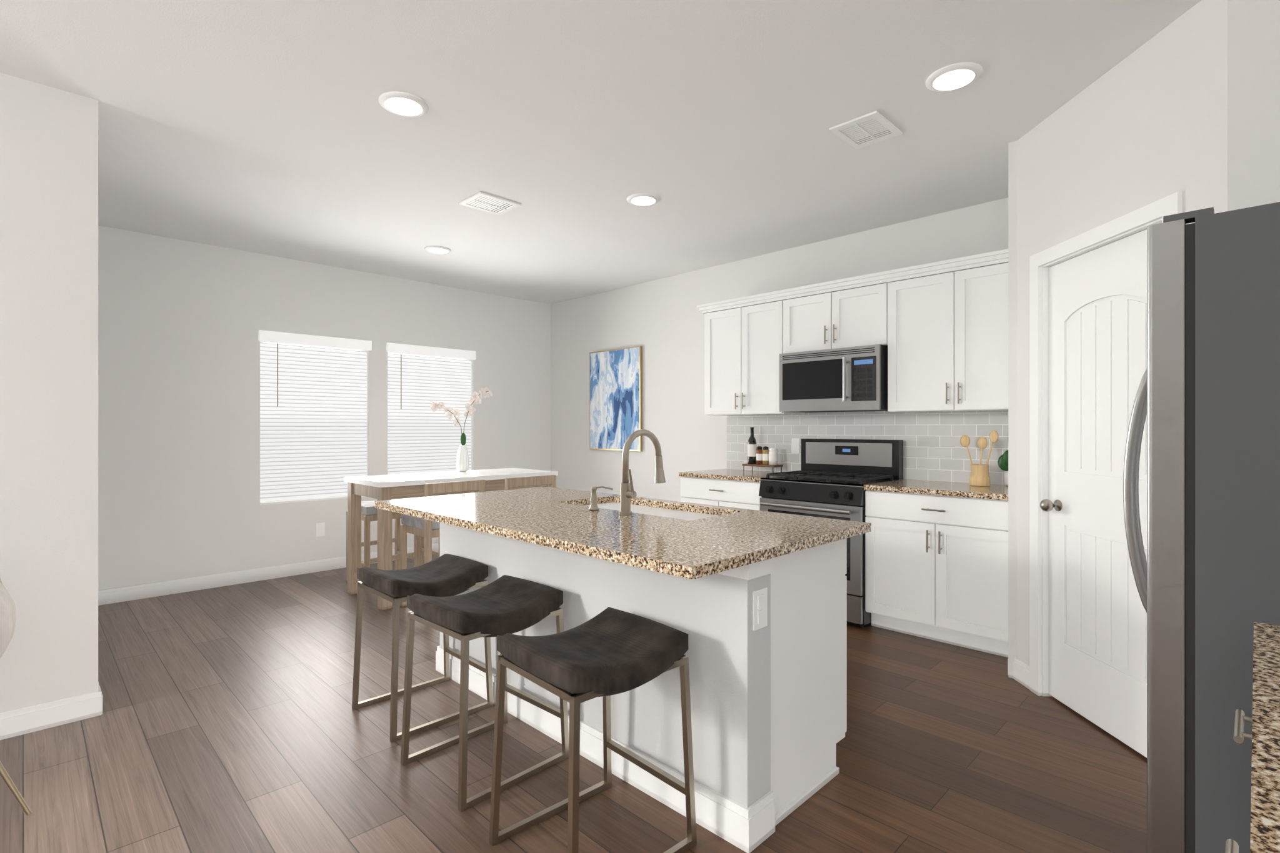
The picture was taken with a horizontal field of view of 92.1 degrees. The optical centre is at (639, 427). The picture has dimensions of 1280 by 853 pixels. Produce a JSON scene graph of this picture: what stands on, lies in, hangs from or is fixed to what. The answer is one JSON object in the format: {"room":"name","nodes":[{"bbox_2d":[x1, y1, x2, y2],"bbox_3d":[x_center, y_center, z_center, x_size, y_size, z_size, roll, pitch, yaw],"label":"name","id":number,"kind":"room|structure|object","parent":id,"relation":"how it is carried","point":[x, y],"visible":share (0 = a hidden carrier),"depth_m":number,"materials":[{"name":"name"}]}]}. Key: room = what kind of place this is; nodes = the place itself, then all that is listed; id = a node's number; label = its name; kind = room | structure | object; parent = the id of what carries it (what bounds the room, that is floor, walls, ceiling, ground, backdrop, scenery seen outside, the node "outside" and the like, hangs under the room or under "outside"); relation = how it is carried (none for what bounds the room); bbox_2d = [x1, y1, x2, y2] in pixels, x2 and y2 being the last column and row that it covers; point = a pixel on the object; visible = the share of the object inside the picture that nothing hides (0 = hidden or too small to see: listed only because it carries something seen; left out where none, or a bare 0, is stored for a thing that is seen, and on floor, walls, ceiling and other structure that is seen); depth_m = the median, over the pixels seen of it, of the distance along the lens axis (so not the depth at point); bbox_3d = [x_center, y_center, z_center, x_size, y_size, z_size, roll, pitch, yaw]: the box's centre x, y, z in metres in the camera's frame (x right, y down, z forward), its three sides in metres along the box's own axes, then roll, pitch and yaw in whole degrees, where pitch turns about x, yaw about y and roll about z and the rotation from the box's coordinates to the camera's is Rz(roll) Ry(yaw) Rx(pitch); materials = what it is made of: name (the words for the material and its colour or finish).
{"room":"kitchen and dining room","nodes":[
{"label":"kitchen and dining room","id":0,"kind":"room"},
{"bbox_2d":[0,72,104,713],"bbox_3d":[-3.802,-0.090,1.431,3.826,2.730,0.120,0,0,-45],"label":"wall","id":1,"kind":"structure","parent":0,"point":[52,241],"depth_m":2.63,"materials":[{"name":"white paint"}]},
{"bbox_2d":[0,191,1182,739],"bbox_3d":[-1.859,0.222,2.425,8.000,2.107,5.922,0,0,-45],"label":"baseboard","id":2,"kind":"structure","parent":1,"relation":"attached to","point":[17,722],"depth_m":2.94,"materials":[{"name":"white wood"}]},
{"bbox_2d":[105,226,549,589],"bbox_3d":[-3.932,-0.090,4.497,8.280,2.730,0.140,0,0,-45],"label":"wall","id":3,"kind":"structure","parent":0,"point":[127,407],"depth_m":5.02,"materials":[{"name":"white paint"}]},
{"bbox_2d":[258,330,371,503],"bbox_3d":[-2.869,-0.090,5.482,0.919,1.444,0.090,0,0,-45],"label":"window blinds","id":4,"kind":"object","parent":3,"relation":"attached to","point":[313,422],"visible":0.88,"depth_m":5.46,"materials":[{"name":"white plastic"}]},
{"bbox_2d":[315,522,324,536],"bbox_3d":[-2.841,0.905,5.482,0.075,0.120,0.007,0,0,-45],"label":"electrical outlet plate","id":5,"kind":"object","parent":3,"relation":"attached to","point":[320,529],"depth_m":5.48,"materials":[{"name":"white plastic"}]},
{"bbox_2d":[386,342,475,474],"bbox_3d":[-2.105,-0.090,6.245,0.939,1.444,0.090,0,0,-45],"label":"window blinds","id":6,"kind":"object","parent":3,"relation":"attached to","point":[422,437],"visible":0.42,"depth_m":6.21,"materials":[{"name":"white plastic"}]},
{"bbox_2d":[0,554,1146,852],"bbox_3d":[-1.570,1.305,2.135,8.000,0.060,6.540,0,0,-45],"label":"floor","id":7,"kind":"structure","parent":0,"point":[230,719],"depth_m":2.36,"materials":[{"name":"brown wood"}]},
{"bbox_2d":[0,577,31,814],"bbox_3d":[-2.567,0.827,1.980,0.872,0.903,0.713,0,0,-45],"label":"armchair","id":8,"kind":"object","parent":7,"relation":"on","point":[8,617],"visible":1,"depth_m":2.14,"materials":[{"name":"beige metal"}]},
{"bbox_2d":[346,498,419,580],"bbox_3d":[-2.150,0.950,5.162,0.448,0.650,0.418,0,0,-45],"label":"stool","id":9,"kind":"object","parent":7,"relation":"on","point":[369,512],"visible":0.31,"depth_m":5.07,"materials":[{"name":"brown wood"}]},
{"bbox_2d":[351,553,493,743],"bbox_3d":[-0.990,0.952,2.814,0.470,0.646,0.430,0,0,-45],"label":"stool","id":10,"kind":"object","parent":7,"relation":"on","point":[446,575],"visible":0.98,"depth_m":2.77,"materials":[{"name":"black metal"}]},
{"bbox_2d":[420,493,464,565],"bbox_3d":[-1.704,0.950,5.607,0.448,0.650,0.418,0,0,-45],"label":"stool","id":11,"kind":"object","parent":7,"relation":"on","point":[422,551],"visible":0.1,"depth_m":5.57,"materials":[{"name":"brown wood"}]},
{"bbox_2d":[400,480,485,606],"bbox_3d":[-1.414,0.825,4.426,0.448,0.900,0.418,0,0,-45],"label":"stool","id":12,"kind":"object","parent":7,"relation":"on","point":[428,530],"visible":0.42,"depth_m":4.26,"materials":[{"name":"brown wood"}]},
{"bbox_2d":[343,468,558,610],"bbox_3d":[-1.499,0.828,5.063,1.540,0.895,0.680,0,0,-45],"label":"dining table","id":13,"kind":"object","parent":7,"relation":"on","point":[385,487],"visible":0.54,"depth_m":4.71,"materials":[{"name":"white"}]},
{"bbox_2d":[430,386,492,471],"bbox_3d":[-1.556,0.012,5.359,0.444,0.734,0.342,0,0,-45],"label":"vase","id":14,"kind":"object","parent":13,"relation":"on","point":[462,462],"visible":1,"depth_m":5.32,"materials":[{"name":"white ceramic"}]},
{"bbox_2d":[400,575,568,811],"bbox_3d":[-0.590,0.952,2.365,0.485,0.646,0.446,0,0,-45],"label":"stool","id":15,"kind":"object","parent":7,"relation":"on","point":[502,605],"visible":0.98,"depth_m":2.31,"materials":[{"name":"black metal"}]},
{"bbox_2d":[505,475,556,490],"bbox_3d":[-0.969,0.825,4.872,0.448,0.900,0.418,0,0,-45],"label":"stool","id":16,"kind":"object","parent":7,"relation":"on","point":[510,483],"visible":0.17,"depth_m":4.71,"materials":[{"name":"brown wood"}]},
{"bbox_2d":[488,606,696,852],"bbox_3d":[-0.145,0.952,1.891,0.470,0.646,0.430,0,0,-42],"label":"stool","id":17,"kind":"object","parent":7,"relation":"on","point":[605,654],"visible":1,"depth_m":1.87,"materials":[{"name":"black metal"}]},
{"bbox_2d":[435,524,850,852],"bbox_3d":[-0.120,0.834,2.795,0.732,0.884,1.989,0,0,-45],"label":"kitchen island","id":18,"kind":"object","parent":7,"relation":"on","point":[752,604],"depth_m":2.10,"materials":[{"name":"wood"}]},
{"bbox_2d":[375,491,814,581],"bbox_3d":[-0.368,0.376,2.524,0.610,0.032,2.030,0,0,-45],"label":"island countertop","id":19,"kind":"structure","parent":18,"relation":"on","point":[691,549],"depth_m":2.14,"materials":[{"name":"beige stone"}]},
{"bbox_2d":[588,486,613,510],"bbox_3d":[-0.176,0.307,2.706,0.096,0.104,0.072,0,0,-45],"label":"soap dispenser","id":20,"kind":"object","parent":19,"relation":"on","point":[594,505],"visible":1,"depth_m":2.69,"materials":[{"name":"silver metal"}]},
{"bbox_2d":[618,429,665,515],"bbox_3d":[0.021,0.182,2.615,0.268,0.353,0.088,0,0,-45],"label":"faucet","id":21,"kind":"object","parent":19,"relation":"on","point":[627,494],"visible":1,"depth_m":2.55,"materials":[{"name":"silver metal"}]},
{"bbox_2d":[572,499,727,519],"bbox_3d":[0.025,0.487,2.825,0.403,0.216,0.872,0,0,-45],"label":"sink","id":22,"kind":"object","parent":19,"relation":"in","point":[684,512],"depth_m":2.93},
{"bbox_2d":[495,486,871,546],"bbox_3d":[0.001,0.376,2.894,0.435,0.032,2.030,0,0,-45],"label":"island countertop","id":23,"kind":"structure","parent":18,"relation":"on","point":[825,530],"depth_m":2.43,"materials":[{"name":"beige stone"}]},
{"bbox_2d":[678,468,791,510],"bbox_3d":[0.808,0.818,4.934,0.658,0.915,0.786,0,0,-45],"label":"base cabinet","id":24,"kind":"object","parent":7,"relation":"on","point":[733,488],"visible":0.33,"depth_m":4.74,"materials":[{"name":"white wood"}]},
{"bbox_2d":[741,427,783,473],"bbox_3d":[0.997,0.177,5.027,0.140,0.363,0.300,0,0,-45],"label":"spice rack","id":25,"kind":"object","parent":24,"relation":"on","point":[758,456],"visible":1,"depth_m":5.02,"materials":[{"name":"black"}]},
{"bbox_2d":[758,438,903,627],"bbox_3d":[1.331,0.680,4.358,0.712,1.190,0.762,0,0,-45],"label":"range","id":26,"kind":"object","parent":7,"relation":"on","point":[831,478],"visible":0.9,"depth_m":4.25,"materials":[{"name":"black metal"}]},
{"bbox_2d":[863,478,1008,657],"bbox_3d":[1.931,0.818,3.811,0.658,0.915,0.854,0,0,-45],"label":"base cabinet","id":27,"kind":"object","parent":7,"relation":"on","point":[936,560],"visible":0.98,"depth_m":3.60,"materials":[{"name":"white wood"}]},
{"bbox_2d":[960,430,998,486],"bbox_3d":[2.109,0.186,3.845,0.114,0.345,0.228,0,0,-45],"label":"utensil holder","id":28,"kind":"object","parent":27,"relation":"on","point":[979,476],"visible":1,"depth_m":3.81,"materials":[{"name":"brown wood"}]},
{"bbox_2d":[997,450,1008,486],"bbox_3d":[2.304,0.247,3.817,0.153,0.224,0.157,0,0,-45],"label":"plant pot","id":29,"kind":"object","parent":27,"relation":"on","point":[1002,462],"visible":0.19,"depth_m":3.82,"materials":[{"name":"white"}]},
{"bbox_2d":[1123,201,1279,852],"bbox_3d":[1.752,0.393,1.504,0.885,1.764,0.889,0,0,-45],"label":"fridge","id":30,"kind":"object","parent":7,"relation":"on","point":[1207,569],"visible":1,"depth_m":1.37,"materials":[{"name":"grey metal"}]},
{"bbox_2d":[1225,621,1279,852],"bbox_3d":[0.867,0.818,0.431,1.395,0.915,0.668,0,0,-45],"label":"base cabinet","id":31,"kind":"object","parent":7,"relation":"on","point":[1264,736],"visible":1,"depth_m":0.72,"materials":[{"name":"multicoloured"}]},
{"bbox_2d":[0,0,1201,304],"bbox_3d":[-1.570,-1.505,2.135,8.280,0.100,6.820,0,0,-45],"label":"ceiling","id":32,"kind":"structure","parent":0,"point":[272,127],"depth_m":2.88,"materials":[{"name":"white paint"}]},
{"bbox_2d":[378,91,428,116],"bbox_3d":[-1.061,-1.448,2.772,0.210,0.012,0.210,0,0,-45],"label":"recessed light","id":33,"kind":"object","parent":32,"relation":"in","point":[404,104],"visible":1,"depth_m":2.75,"materials":[{"name":"white"}]},
{"bbox_2d":[424,245,451,253],"bbox_3d":[-1.648,-1.448,5.027,0.210,0.012,0.210,0,0,-45],"label":"recessed light","id":34,"kind":"object","parent":32,"relation":"in","point":[437,249],"visible":1,"depth_m":4.99,"materials":[{"name":"white plastic"}]},
{"bbox_2d":[459,191,521,215],"bbox_3d":[-0.969,-1.449,3.995,0.300,0.010,0.260,0,0,-45],"label":"ceiling vent","id":35,"kind":"object","parent":32,"relation":"in","point":[488,203],"visible":0.94,"depth_m":3.98,"materials":[{"name":"white metal"}]},
{"bbox_2d":[626,193,659,206],"bbox_3d":[0.021,-1.448,3.924,0.210,0.012,0.210,0,0,-45],"label":"recessed light","id":36,"kind":"object","parent":32,"relation":"in","point":[643,199],"visible":1,"depth_m":3.90,"materials":[{"name":"white plastic"}]},
{"bbox_2d":[829,110,902,149],"bbox_3d":[1.103,-1.449,3.012,0.290,0.010,0.235,0,0,-45],"label":"ceiling vent","id":37,"kind":"object","parent":32,"relation":"in","point":[868,129],"visible":0.96,"depth_m":3.00,"materials":[{"name":"white metal"}]},
{"bbox_2d":[925,62,982,91],"bbox_3d":[1.301,-1.448,2.560,0.210,0.012,0.210,0,0,-45],"label":"recessed light","id":38,"kind":"object","parent":32,"relation":"in","point":[954,77],"visible":1,"depth_m":2.54,"materials":[{"name":"white"}]},
{"bbox_2d":[550,157,1154,642],"bbox_3d":[1.309,-0.090,5.007,0.148,2.730,6.510,0,0,-45],"label":"wall","id":39,"kind":"structure","parent":0,"point":[662,316],"depth_m":4.70,"materials":[{"name":"white paint"}]},
{"bbox_2d":[589,346,642,451],"bbox_3d":[-0.265,-0.292,6.460,0.032,1.055,0.780,0,0,-45],"label":"picture","id":40,"kind":"object","parent":39,"relation":"attached to","point":[615,399],"visible":1,"depth_m":6.42,"materials":[{"name":"blue paper"}]},
{"bbox_2d":[701,291,804,415],"bbox_3d":[0.927,-0.558,5.043,0.335,0.904,0.755,0,0,-45],"label":"upper cabinet","id":41,"kind":"object","parent":39,"relation":"attached to","point":[743,337],"depth_m":4.91,"materials":[{"name":"white wood"}]},
{"bbox_2d":[791,438,799,453],"bbox_3d":[1.250,0.145,4.956,0.005,0.120,0.072,0,0,-45],"label":"electrical outlet plate","id":42,"kind":"object","parent":39,"relation":"attached to","point":[795,442],"depth_m":4.96,"materials":[{"name":"white plastic"}]},
{"bbox_2d":[781,273,889,353],"bbox_3d":[1.476,-0.782,4.494,0.335,0.456,0.797,0,0,-45],"label":"upper cabinet","id":43,"kind":"object","parent":39,"relation":"attached to","point":[852,312],"depth_m":4.34,"materials":[{"name":"white wood"}]},
{"bbox_2d":[779,344,888,412],"bbox_3d":[1.429,-0.336,4.455,0.456,0.431,0.760,0,0,-45],"label":"microwave","id":44,"kind":"object","parent":43,"relation":"attached to","point":[855,379],"visible":1,"depth_m":4.29,"materials":[{"name":"silver metal"}]},
{"bbox_2d":[888,251,1008,412],"bbox_3d":[2.053,-0.558,3.917,0.335,0.904,0.831,0,0,-45],"label":"upper cabinet","id":45,"kind":"object","parent":39,"relation":"attached to","point":[939,329],"depth_m":3.81,"materials":[{"name":"white wood"}]},
{"bbox_2d":[1040,229,1146,758],"bbox_3d":[1.949,0.252,2.593,0.503,2.023,0.523,0,0,-45],"label":"pantry door","id":46,"kind":"structure","parent":39,"relation":"in","point":[1097,368],"depth_m":2.62,"materials":[{"name":"white wood"}]},
{"bbox_2d":[1055,257,1067,264],"bbox_3d":[1.988,0.252,2.906,0.078,2.047,0.002,0,0,-45],"label":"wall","id":47,"kind":"structure","parent":0,"point":[1063,259],"depth_m":2.82,"materials":[{"name":"white paint"}]},
{"bbox_2d":[1155,0,1279,224],"bbox_3d":[2.147,-0.090,1.855,0.120,2.730,0.868,0,0,-45],"label":"wall","id":48,"kind":"structure","parent":0,"point":[1217,64],"depth_m":2.03,"materials":[{"name":"white paint"}]},
{"label":"outside","id":49,"kind":"structure","parent":0,"visible":0},
{"bbox_2d":[263,341,463,359],"bbox_3d":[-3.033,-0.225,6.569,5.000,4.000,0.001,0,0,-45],"label":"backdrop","id":50,"kind":"structure","parent":49,"point":[356,350],"depth_m":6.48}
]}

